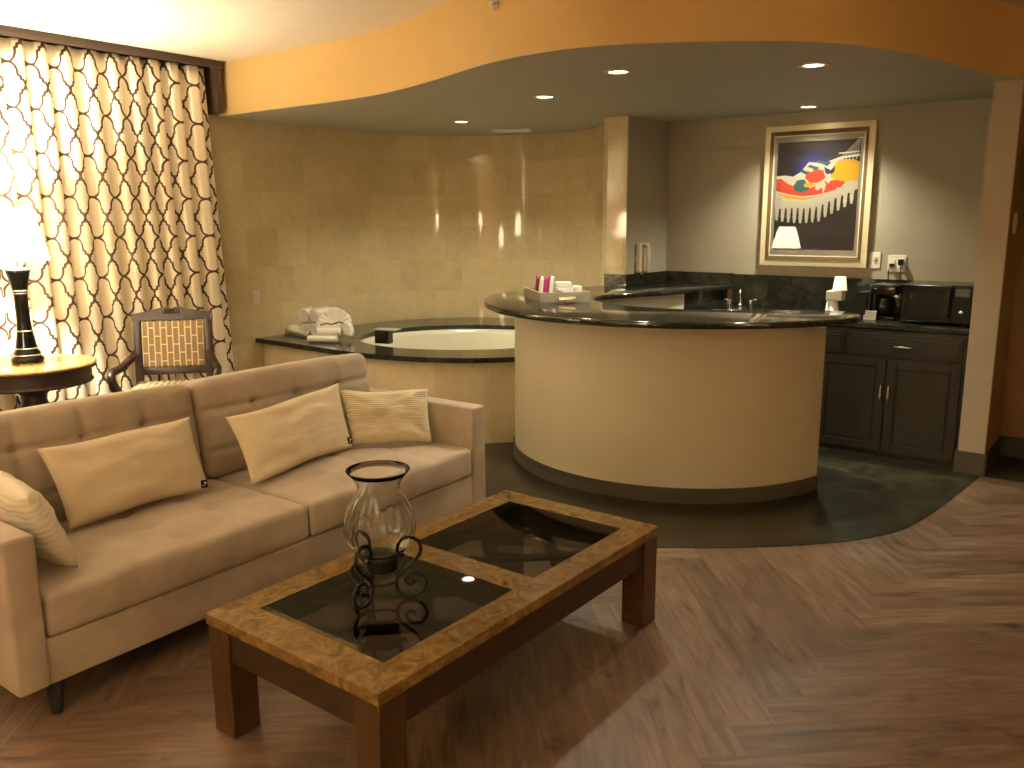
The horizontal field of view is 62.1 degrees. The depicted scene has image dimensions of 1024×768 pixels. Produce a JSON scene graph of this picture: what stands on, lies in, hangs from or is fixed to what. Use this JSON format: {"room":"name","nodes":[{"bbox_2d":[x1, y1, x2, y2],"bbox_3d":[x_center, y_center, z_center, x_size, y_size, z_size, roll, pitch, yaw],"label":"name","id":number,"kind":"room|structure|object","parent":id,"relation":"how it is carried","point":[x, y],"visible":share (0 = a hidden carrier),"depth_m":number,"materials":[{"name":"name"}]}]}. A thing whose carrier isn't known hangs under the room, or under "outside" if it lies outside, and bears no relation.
{"room":"hotel room","nodes":[
{"label":"hotel room","id":0,"kind":"room"},
{"bbox_2d":[123,56,603,371],"bbox_3d":[-3.414,-0.724,4.954,10.104,2.760,2.314,-9,14,-38],"label":"wall","id":1,"kind":"structure","parent":0,"point":[372,227],"depth_m":7.84,"materials":[{"name":"tile"}]},
{"bbox_2d":[252,289,260,303],"bbox_3d":[-2.096,-0.715,6.972,0.008,0.118,0.075,8,14,36],"label":"wall outlet","id":2,"kind":"object","parent":1,"relation":"attached to","point":[255,293],"visible":1,"depth_m":6.97,"materials":[{"name":"beige plastic"}]},
{"bbox_2d":[604,271,733,285],"bbox_3d":[1.257,-0.879,7.033,1.049,0.088,0.441,-2,11,-7],"label":"backsplash","id":3,"kind":"structure","parent":1,"relation":"attached to","point":[659,276],"depth_m":6.99,"materials":[{"name":"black stone"}]},
{"bbox_2d":[0,476,1023,767],"bbox_3d":[0.004,0.999,3.250,22.000,0.002,22.000,0,11,0],"label":"floor","id":4,"kind":"structure","parent":0,"point":[904,648],"depth_m":2.96,"materials":[{"name":"brown wood"}]},
{"bbox_2d":[0,354,96,407],"bbox_3d":[-2.899,0.243,5.189,0.724,0.755,0.724,0,11,0],"label":"round table","id":5,"kind":"object","parent":4,"relation":"on","point":[33,382],"visible":0.46,"depth_m":4.97,"materials":[{"name":"brown wood"}]},
{"bbox_2d":[0,208,49,363],"bbox_3d":[-2.938,-0.582,5.070,0.356,0.910,0.356,0,11,0],"label":"table lamp","id":6,"kind":"object","parent":5,"relation":"on","point":[21,239],"visible":1,"depth_m":5.00,"materials":[{"name":"black ceramic"}]},
{"bbox_2d":[107,306,221,392],"bbox_3d":[-2.305,0.008,5.748,0.708,1.018,0.568,-3,11,-12],"label":"armchair","id":7,"kind":"object","parent":4,"relation":"on","point":[185,345],"visible":0.64,"depth_m":5.88,"materials":[{"name":"wood"}]},
{"bbox_2d":[0,353,484,714],"bbox_3d":[-1.222,0.443,3.826,0.960,0.886,2.390,8,14,35],"label":"sofa","id":8,"kind":"object","parent":4,"relation":"on","point":[145,573],"visible":0.68,"depth_m":3.37,"materials":[{"name":"beige fabric"}]},
{"bbox_2d":[0,471,77,567],"bbox_3d":[-1.707,0.442,2.951,0.536,0.320,0.184,6,13,31],"label":"pillow","id":9,"kind":"object","parent":8,"relation":"on","point":[22,507],"visible":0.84,"depth_m":2.84,"materials":[{"name":"beige fabric"}]},
{"bbox_2d":[0,384,202,521],"bbox_3d":[-1.806,0.305,3.483,0.269,0.479,1.084,8,14,35],"label":"cushion","id":10,"kind":"object","parent":8,"relation":"on","point":[25,430],"depth_m":3.41,"materials":[{"name":"beige fabric"}]},
{"bbox_2d":[37,417,210,529],"bbox_3d":[-1.552,0.349,3.453,0.201,0.300,0.648,9,14,39],"label":"lumbar pillow","id":11,"kind":"object","parent":8,"relation":"on","point":[97,479],"visible":1,"depth_m":3.38,"materials":[{"name":"beige fabric"}]},
{"bbox_2d":[36,479,308,635],"bbox_3d":[-1.437,0.618,3.333,0.697,0.171,1.084,8,14,35],"label":"seat cushion","id":12,"kind":"object","parent":8,"relation":"on","point":[137,558],"depth_m":3.17,"materials":[{"name":"beige fabric"}]},
{"bbox_2d":[179,353,369,478],"bbox_3d":[-1.163,0.134,4.346,0.269,0.479,1.084,8,14,35],"label":"cushion","id":13,"kind":"object","parent":8,"relation":"on","point":[215,398],"depth_m":4.04,"materials":[{"name":"beige fabric"}]},
{"bbox_2d":[225,383,352,484],"bbox_3d":[-1.035,0.219,4.085,0.199,0.316,0.768,6,13,29],"label":"lumbar pillow","id":14,"kind":"object","parent":8,"relation":"on","point":[273,440],"visible":1,"depth_m":3.99,"materials":[{"name":"beige fabric"}]},
{"bbox_2d":[215,441,470,535],"bbox_3d":[-0.794,0.448,4.196,0.697,0.170,1.084,8,14,35],"label":"seat cushion","id":15,"kind":"object","parent":8,"relation":"on","point":[321,484],"depth_m":4.04,"materials":[{"name":"beige fabric"}]},
{"bbox_2d":[339,389,431,445],"bbox_3d":[-0.662,0.168,4.437,0.475,0.287,0.153,-3,11,-13],"label":"ribbed pillow","id":16,"kind":"object","parent":8,"relation":"on","point":[401,415],"visible":0.99,"depth_m":4.40,"materials":[{"name":"beige fabric"}]},
{"bbox_2d":[205,490,658,767],"bbox_3d":[-0.185,0.834,3.048,0.768,0.400,1.525,8,14,37],"label":"coffee table","id":17,"kind":"object","parent":4,"relation":"on","point":[501,569],"visible":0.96,"depth_m":2.69,"materials":[{"name":"brown wood"}]},
{"bbox_2d":[350,536,427,609],"bbox_3d":[-0.404,0.590,2.709,0.268,0.211,0.227,0,11,0],"label":"candle stand","id":18,"kind":"object","parent":17,"relation":"on","point":[385,566],"visible":0.8,"depth_m":2.69,"materials":[{"name":"black metal"}]},
{"bbox_2d":[343,460,415,559],"bbox_3d":[-0.420,0.404,2.692,0.231,0.281,0.228,0,11,0],"label":"hurricane","id":19,"kind":"object","parent":18,"relation":"on","point":[379,519],"visible":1,"depth_m":2.62,"materials":[{"name":"clear glass"}]},
{"bbox_2d":[361,554,399,574],"bbox_3d":[-0.419,0.569,2.724,0.124,0.054,0.124,0,11,0],"label":"candle cup","id":20,"kind":"object","parent":18,"relation":"on","point":[385,566],"depth_m":2.68,"materials":[{"name":"black metal"}]},
{"bbox_2d":[819,326,968,465],"bbox_3d":[2.676,0.024,5.928,0.935,0.855,0.664,8,14,36],"label":"base cabinet","id":21,"kind":"object","parent":4,"relation":"on","point":[889,393],"visible":0.94,"depth_m":5.66,"materials":[{"name":"brown paint"}]},
{"bbox_2d":[724,304,969,334],"bbox_3d":[2.315,-0.480,6.156,1.897,0.038,0.665,8,14,36],"label":"countertop","id":22,"kind":"structure","parent":21,"relation":"on","point":[896,324],"depth_m":5.61,"materials":[{"name":"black stone"}]},
{"bbox_2d":[705,306,745,309],"bbox_3d":[1.665,-0.591,6.624,0.310,0.006,0.310,0,11,0],"label":"bar sink","id":23,"kind":"object","parent":22,"relation":"in","point":[708,307],"visible":0.91,"depth_m":6.58,"materials":[{"name":"silver metal"}]},
{"bbox_2d":[724,289,756,306],"bbox_3d":[1.801,-0.679,6.709,0.253,0.145,0.130,3,11,17],"label":"faucet","id":24,"kind":"object","parent":22,"relation":"on","point":[739,304],"visible":0.98,"depth_m":6.74,"materials":[{"name":"silver metal"}]},
{"bbox_2d":[825,300,838,310],"bbox_3d":[2.290,-0.545,6.081,0.103,0.116,0.103,0,11,0],"label":"paper cup","id":25,"kind":"object","parent":22,"relation":"on","point":[832,305],"visible":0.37,"depth_m":6.04,"materials":[{"name":"white paper"}]},
{"bbox_2d":[826,290,845,300],"bbox_3d":[2.305,-0.632,6.052,0.110,0.065,0.100,8,14,36],"label":"carton","id":26,"kind":"object","parent":25,"relation":"on","point":[830,295],"visible":0.94,"depth_m":6.01,"materials":[{"name":"white cardboard"}]},
{"bbox_2d":[832,276,847,290],"bbox_3d":[2.325,-0.710,6.021,0.103,0.100,0.103,0,11,0],"label":"paper cup","id":27,"kind":"object","parent":26,"relation":"on","point":[840,282],"visible":1,"depth_m":5.99,"materials":[{"name":"white paper"}]},
{"bbox_2d":[840,290,873,318],"bbox_3d":[2.431,-0.564,5.994,0.170,0.185,0.200,8,14,36],"label":"caddy","id":28,"kind":"object","parent":22,"relation":"on","point":[859,303],"visible":0.7,"depth_m":5.90,"materials":[{"name":"black plastic"}]},
{"bbox_2d":[863,310,876,319],"bbox_3d":[2.467,-0.475,5.859,0.081,0.061,0.025,8,14,36],"label":"card","id":29,"kind":"object","parent":22,"relation":"on","point":[869,315],"visible":1,"depth_m":5.86,"materials":[{"name":"white paper"}]},
{"bbox_2d":[868,282,903,319],"bbox_3d":[2.616,-0.581,5.936,0.176,0.240,0.265,8,14,36],"label":"coffee maker","id":30,"kind":"object","parent":22,"relation":"on","point":[888,302],"visible":0.87,"depth_m":5.86,"materials":[{"name":"black plastic"}]},
{"bbox_2d":[900,281,973,325],"bbox_3d":[2.855,-0.540,5.666,0.420,0.260,0.395,8,14,36],"label":"microwave","id":31,"kind":"object","parent":22,"relation":"on","point":[922,301],"visible":0.92,"depth_m":5.54,"materials":[{"name":"black plastic"}]},
{"bbox_2d":[0,0,1023,62],"bbox_3d":[0.545,-1.587,1.944,10.170,0.050,10.600,8,14,36],"label":"ceiling","id":32,"kind":"structure","parent":0,"point":[220,30],"depth_m":5.04,"materials":[{"name":"paint"}]},
{"bbox_2d":[0,25,223,114],"bbox_3d":[-2.916,-2.040,5.471,0.170,0.373,2.330,8,14,36],"label":"curtain valance","id":33,"kind":"object","parent":32,"relation":"hanging from","point":[212,68],"visible":0.97,"depth_m":5.82,"materials":[{"name":"brown wood"}]},
{"bbox_2d":[0,37,234,411],"bbox_3d":[-2.852,-0.858,5.757,0.076,2.688,2.176,8,14,36],"label":"curtain","id":34,"kind":"object","parent":33,"relation":"hanging from","point":[109,155],"visible":0.68,"depth_m":5.81,"materials":[{"name":"beige fabric"}]},
{"bbox_2d":[602,118,607,284],"bbox_3d":[0.814,-0.942,6.978,0.040,2.380,0.201,10,15,41],"label":"wall","id":35,"kind":"structure","parent":0,"point":[605,119],"depth_m":6.80,"materials":[{"name":"stone"}]},
{"bbox_2d":[606,116,629,273],"bbox_3d":[0.838,-0.917,6.848,0.180,2.380,0.020,8,14,36],"label":"wall","id":36,"kind":"structure","parent":0,"point":[618,127],"depth_m":6.72,"materials":[{"name":"stone"}]},
{"bbox_2d":[218,40,1022,135],"bbox_3d":[0.375,-2.021,6.310,3.554,0.003,5.646,-11,15,-43],"label":"ceiling","id":37,"kind":"structure","parent":0,"point":[683,80],"depth_m":5.22,"materials":[{"name":"paint"}]},
{"bbox_2d":[452,120,470,122],"bbox_3d":[-0.409,-2.126,6.891,0.156,0.007,0.156,0,11,0],"label":"recessed light","id":38,"kind":"object","parent":37,"relation":"in","point":[455,121],"visible":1,"depth_m":6.85,"materials":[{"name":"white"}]},
{"bbox_2d":[491,128,531,132],"bbox_3d":[0.000,-2.251,7.559,0.340,0.020,0.170,2,11,10],"label":"ceiling vent","id":39,"kind":"object","parent":37,"relation":"in","point":[525,129],"visible":1,"depth_m":7.50,"materials":[{"name":"white plastic"}]},
{"bbox_2d":[533,95,556,98],"bbox_3d":[0.212,-1.859,5.507,0.156,0.007,0.156,0,11,0],"label":"recessed light","id":40,"kind":"object","parent":37,"relation":"in","point":[535,96],"visible":1,"depth_m":5.50,"materials":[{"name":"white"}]},
{"bbox_2d":[604,69,632,74],"bbox_3d":[0.573,-1.681,4.584,0.156,0.007,0.156,0,11,0],"label":"recessed light","id":41,"kind":"object","parent":37,"relation":"in","point":[612,71],"visible":1,"depth_m":4.57,"materials":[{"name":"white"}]},
{"bbox_2d":[797,105,819,107],"bbox_3d":[2.111,-1.974,6.056,0.156,0.007,0.156,0,11,0],"label":"recessed light","id":42,"kind":"object","parent":37,"relation":"in","point":[803,106],"visible":1,"depth_m":6.03,"materials":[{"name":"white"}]},
{"bbox_2d":[798,62,828,67],"bbox_3d":[1.563,-1.651,4.407,0.156,0.007,0.156,0,11,0],"label":"recessed light","id":43,"kind":"object","parent":37,"relation":"in","point":[811,64],"visible":1,"depth_m":4.39,"materials":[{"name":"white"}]},
{"bbox_2d":[219,0,1023,115],"bbox_3d":[0.100,-1.938,4.884,5.438,0.380,1.794,3,12,17],"label":"fascia","id":44,"kind":"structure","parent":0,"point":[453,36],"depth_m":4.31,"materials":[{"name":"orange paint"}]},
{"bbox_2d":[489,0,498,8],"bbox_3d":[-0.092,-1.874,4.192,0.044,0.044,0.031,7,13,34],"label":"sprinkler head","id":45,"kind":"object","parent":44,"relation":"attached to","point":[494,4],"visible":1,"depth_m":4.19},
{"bbox_2d":[598,294,683,308],"bbox_3d":[0.862,-0.129,6.322,1.113,1.033,0.149,-10,15,-41],"label":"wall ledge","id":46,"kind":"object","parent":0,"point":[676,301],"visible":0.02,"depth_m":6.35,"materials":[{"name":"beige paint"}]},
{"bbox_2d":[626,116,669,273],"bbox_3d":[1.089,-0.962,7.072,0.103,2.380,0.640,9,15,41],"label":"wall","id":47,"kind":"structure","parent":0,"point":[649,139],"depth_m":6.89,"materials":[{"name":"grey paint"}]},
{"bbox_2d":[636,242,650,274],"bbox_3d":[1.068,-1.012,6.883,0.102,0.264,0.100,8,14,36],"label":"wall phone","id":48,"kind":"object","parent":47,"relation":"attached to","point":[640,247],"visible":1,"depth_m":6.87,"materials":[{"name":"beige plastic"}]},
{"bbox_2d":[515,317,826,488],"bbox_3d":[0.694,0.044,5.438,1.044,1.033,2.196,-10,15,-42],"label":"curved bar front","id":49,"kind":"structure","parent":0,"point":[670,408],"depth_m":4.83,"materials":[{"name":"beige paint"}]},
{"bbox_2d":[513,435,817,503],"bbox_3d":[0.688,0.505,5.520,1.045,0.088,2.220,-10,15,-42],"label":"baseboard","id":50,"kind":"structure","parent":49,"relation":"attached to","point":[597,486],"depth_m":4.91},
{"bbox_2d":[484,281,860,329],"bbox_3d":[0.877,-0.581,5.836,2.132,0.037,2.980,0,11,0],"label":"countertop","id":51,"kind":"structure","parent":49,"relation":"on","point":[512,303],"depth_m":4.80,"materials":[{"name":"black stone"}]},
{"bbox_2d":[524,286,590,303],"bbox_3d":[0.294,-0.583,5.573,0.330,0.072,0.476,-3,11,-12],"label":"tray","id":52,"kind":"object","parent":51,"relation":"on","point":[553,297],"visible":0.91,"depth_m":5.38,"materials":[{"name":"grey wood"}]},
{"bbox_2d":[535,276,539,290],"bbox_3d":[0.167,-0.632,5.560,0.046,0.152,0.014,2,11,13],"label":"sachet","id":53,"kind":"object","parent":52,"relation":"in","point":[537,277],"visible":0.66,"depth_m":5.55,"materials":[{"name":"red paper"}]},
{"bbox_2d":[538,276,544,292],"bbox_3d":[0.190,-0.628,5.539,0.045,0.152,0.012,5,12,26],"label":"sachet","id":54,"kind":"object","parent":52,"relation":"in","point":[541,282],"visible":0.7,"depth_m":5.53,"materials":[{"name":"white paper"}]},
{"bbox_2d":[543,276,548,292],"bbox_3d":[0.221,-0.631,5.559,0.046,0.152,0.015,-4,12,-19],"label":"sachet","id":55,"kind":"object","parent":52,"relation":"in","point":[546,278],"visible":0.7,"depth_m":5.55,"materials":[{"name":"paper"}]},
{"bbox_2d":[549,276,554,291],"bbox_3d":[0.257,-0.632,5.558,0.045,0.152,0.012,-3,11,-11],"label":"sachet","id":56,"kind":"object","parent":52,"relation":"in","point":[551,284],"visible":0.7,"depth_m":5.55,"materials":[{"name":"white paper"}]},
{"bbox_2d":[554,287,572,291],"bbox_3d":[0.340,-0.597,5.572,0.110,0.075,0.080,-3,11,-15],"label":"packet","id":57,"kind":"object","parent":52,"relation":"in","point":[563,289],"visible":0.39,"depth_m":5.54,"materials":[{"name":"white paper"}]},
{"bbox_2d":[555,281,570,287],"bbox_3d":[0.334,-0.651,5.561,0.100,0.035,0.070,-1,11,-6],"label":"packet","id":58,"kind":"object","parent":57,"relation":"on","point":[558,284],"visible":1,"depth_m":5.53,"materials":[{"name":"white paper"}]},
{"bbox_2d":[572,285,581,291],"bbox_3d":[0.425,-0.600,5.559,0.040,0.085,0.080,-4,12,-19],"label":"packet","id":59,"kind":"object","parent":52,"relation":"in","point":[576,288],"visible":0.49,"depth_m":5.52,"materials":[{"name":"white paper"}]},
{"bbox_2d":[485,442,979,547],"bbox_3d":[0.429,0.226,7.201,6.512,0.004,4.446,10,15,44],"label":"floor","id":60,"kind":"structure","parent":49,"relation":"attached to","point":[859,495],"depth_m":4.81,"materials":[{"name":"grey tile"}]},
{"bbox_2d":[255,317,514,442],"bbox_3d":[-0.487,-0.123,7.337,2.478,0.638,2.488,9,14,39],"label":"hot tub","id":61,"kind":"object","parent":60,"relation":"on","point":[463,359],"visible":0.58,"depth_m":6.25,"materials":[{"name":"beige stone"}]},
{"bbox_2d":[287,324,301,334],"bbox_3d":[-1.800,-0.460,7.185,0.260,0.076,0.073,11,15,44],"label":"rolled towel","id":62,"kind":"object","parent":61,"relation":"on","point":[292,328],"visible":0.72,"depth_m":7.19,"materials":[{"name":"white fabric"}]},
{"bbox_2d":[299,321,316,335],"bbox_3d":[-1.686,-0.473,7.131,0.105,0.110,0.201,4,12,20],"label":"rolled towel","id":63,"kind":"object","parent":61,"relation":"on","point":[304,328],"visible":0.51,"depth_m":7.05,"materials":[{"name":"white fabric"}]},
{"bbox_2d":[298,307,311,320],"bbox_3d":[-1.706,-0.588,7.118,0.102,0.106,0.181,3,11,15],"label":"rolled towel","id":64,"kind":"object","parent":63,"relation":"on","point":[303,314],"visible":0.56,"depth_m":7.04,"materials":[{"name":"white fabric"}]},
{"bbox_2d":[307,335,337,341],"bbox_3d":[-1.501,-0.361,6.735,0.240,0.053,0.051,1,11,8],"label":"rolled towel","id":65,"kind":"object","parent":61,"relation":"on","point":[310,338],"visible":1,"depth_m":6.72,"materials":[{"name":"white fabric"}]},
{"bbox_2d":[310,324,335,334],"bbox_3d":[-1.565,-0.456,7.064,0.102,0.106,0.201,7,13,34],"label":"rolled towel","id":66,"kind":"object","parent":61,"relation":"on","point":[313,326],"visible":0.12,"depth_m":7.00,"materials":[{"name":"white fabric"}]},
{"bbox_2d":[309,306,328,321],"bbox_3d":[-1.581,-0.584,7.069,0.109,0.113,0.182,7,13,34],"label":"rolled towel","id":67,"kind":"object","parent":66,"relation":"on","point":[314,313],"visible":0.5,"depth_m":7.01,"materials":[{"name":"white fabric"}]},
{"bbox_2d":[317,307,352,326],"bbox_3d":[-1.456,-0.523,6.974,0.290,0.217,0.099,-3,11,-13],"label":"towel","id":68,"kind":"object","parent":66,"relation":"on","point":[331,315],"visible":0.66,"depth_m":6.95,"materials":[{"name":"white fabric"}]},
{"bbox_2d":[316,326,340,336],"bbox_3d":[-1.478,-0.418,6.848,0.191,0.094,0.091,-3,11,-14],"label":"rolled towel","id":69,"kind":"object","parent":61,"relation":"on","point":[324,330],"visible":0.88,"depth_m":6.82,"materials":[{"name":"white fabric"}]},
{"bbox_2d":[320,321,342,325],"bbox_3d":[-1.431,-0.481,6.752,0.185,0.036,0.029,0,11,2],"label":"ribbon","id":70,"kind":"object","parent":69,"relation":"attached to","point":[338,321],"visible":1,"depth_m":6.74,"materials":[{"name":"brown fabric"}]},
{"bbox_2d":[337,321,354,337],"bbox_3d":[-1.351,-0.437,6.872,0.180,0.140,0.082,6,13,28],"label":"towel","id":71,"kind":"object","parent":69,"relation":"on","point":[347,329],"visible":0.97,"depth_m":6.84,"materials":[{"name":"white fabric"}]},
{"bbox_2d":[372,327,401,343],"bbox_3d":[-0.982,-0.379,6.688,0.200,0.112,0.120,4,12,20],"label":"tub spout","id":72,"kind":"object","parent":61,"relation":"on","point":[382,335],"visible":1,"depth_m":6.65,"materials":[{"name":"black metal"}]},
{"bbox_2d":[360,329,514,349],"bbox_3d":[-0.381,-0.124,7.137,1.833,0.484,1.566,0,11,0],"label":"basin","id":73,"kind":"object","parent":61,"relation":"in","point":[432,339],"depth_m":7.77,"materials":[{"name":"white ceramic"}]},
{"bbox_2d":[684,289,727,309],"bbox_3d":[1.524,-0.236,6.857,0.605,1.033,0.061,-11,15,-43],"label":"stone wall","id":74,"kind":"structure","parent":0,"point":[698,300],"depth_m":6.74,"materials":[{"name":"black stone"}]},
{"bbox_2d":[666,97,992,309],"bbox_3d":[2.306,-0.871,6.577,2.700,2.380,0.100,8,14,36],"label":"wall","id":75,"kind":"structure","parent":0,"point":[930,165],"depth_m":6.16,"materials":[{"name":"grey paint"}]},
{"bbox_2d":[759,120,877,267],"bbox_3d":[2.284,-1.415,6.399,0.805,1.047,0.035,8,14,36],"label":"framed picture","id":76,"kind":"object","parent":75,"relation":"attached to","point":[818,183],"visible":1,"depth_m":6.38,"materials":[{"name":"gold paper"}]},
{"bbox_2d":[732,274,973,310],"bbox_3d":[2.533,-0.669,6.366,1.834,0.247,0.020,8,14,36],"label":"backsplash","id":77,"kind":"structure","parent":75,"relation":"attached to","point":[804,292],"depth_m":6.61,"materials":[{"name":"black stone"}]},
{"bbox_2d":[869,252,880,268],"bbox_3d":[2.660,-0.906,6.228,0.075,0.118,0.013,8,14,36],"label":"light switch","id":78,"kind":"object","parent":75,"relation":"attached to","point":[875,257],"visible":1,"depth_m":6.22,"materials":[{"name":"white plastic"}]},
{"bbox_2d":[887,255,906,282],"bbox_3d":[2.766,-0.761,6.144,0.125,0.331,0.064,8,14,36],"label":"wall outlet","id":79,"kind":"object","parent":75,"relation":"attached to","point":[896,263],"visible":0.88,"depth_m":6.14,"materials":[{"name":"white plastic"}]},
{"bbox_2d":[890,259,894,267],"bbox_3d":[2.758,-0.873,6.159,0.034,0.070,0.004,8,14,36],"label":"socket","id":80,"kind":"object","parent":79,"relation":"attached to","point":[892,261],"depth_m":6.15,"materials":[{"name":"white plastic"}]},
{"bbox_2d":[958,77,1023,453],"bbox_3d":[3.153,-0.853,5.468,0.155,2.760,0.868,8,14,36],"label":"wall","id":81,"kind":"structure","parent":0,"point":[1007,95],"depth_m":5.18,"materials":[{"name":"beige paint"}]},
{"bbox_2d":[953,447,984,475],"bbox_3d":[2.921,0.492,5.418,0.168,0.142,0.122,8,14,36],"label":"baseboard","id":82,"kind":"structure","parent":81,"relation":"attached to","point":[964,462],"depth_m":5.37,"materials":[{"name":"brown wood"}]},
{"bbox_2d":[1012,213,1017,233],"bbox_3d":[3.085,-0.985,5.206,0.015,0.125,0.120,8,14,36],"label":"light switch","id":83,"kind":"object","parent":81,"relation":"attached to","point":[1015,222],"visible":1,"depth_m":5.18,"materials":[{"name":"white plastic"}]},
{"bbox_2d":[999,212,1023,437],"bbox_3d":[5.303,-0.605,4.148,4.930,2.760,0.100,8,14,36],"label":"wall","id":84,"kind":"structure","parent":0,"point":[1012,417],"depth_m":5.67,"materials":[{"name":"orange paint"}]},
{"bbox_2d":[983,435,1023,476],"bbox_3d":[5.101,0.736,4.111,4.914,0.142,0.602,8,14,36],"label":"baseboard","id":85,"kind":"structure","parent":84,"relation":"attached to","point":[1009,446],"depth_m":5.71,"materials":[{"name":"wood"}]},
{"bbox_2d":[984,455,1023,482],"bbox_3d":[4.618,0.737,4.478,3.719,0.004,0.600,8,14,36],"label":"floor","id":86,"kind":"structure","parent":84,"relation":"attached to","point":[1004,467],"depth_m":5.46,"materials":[{"name":"wood"}]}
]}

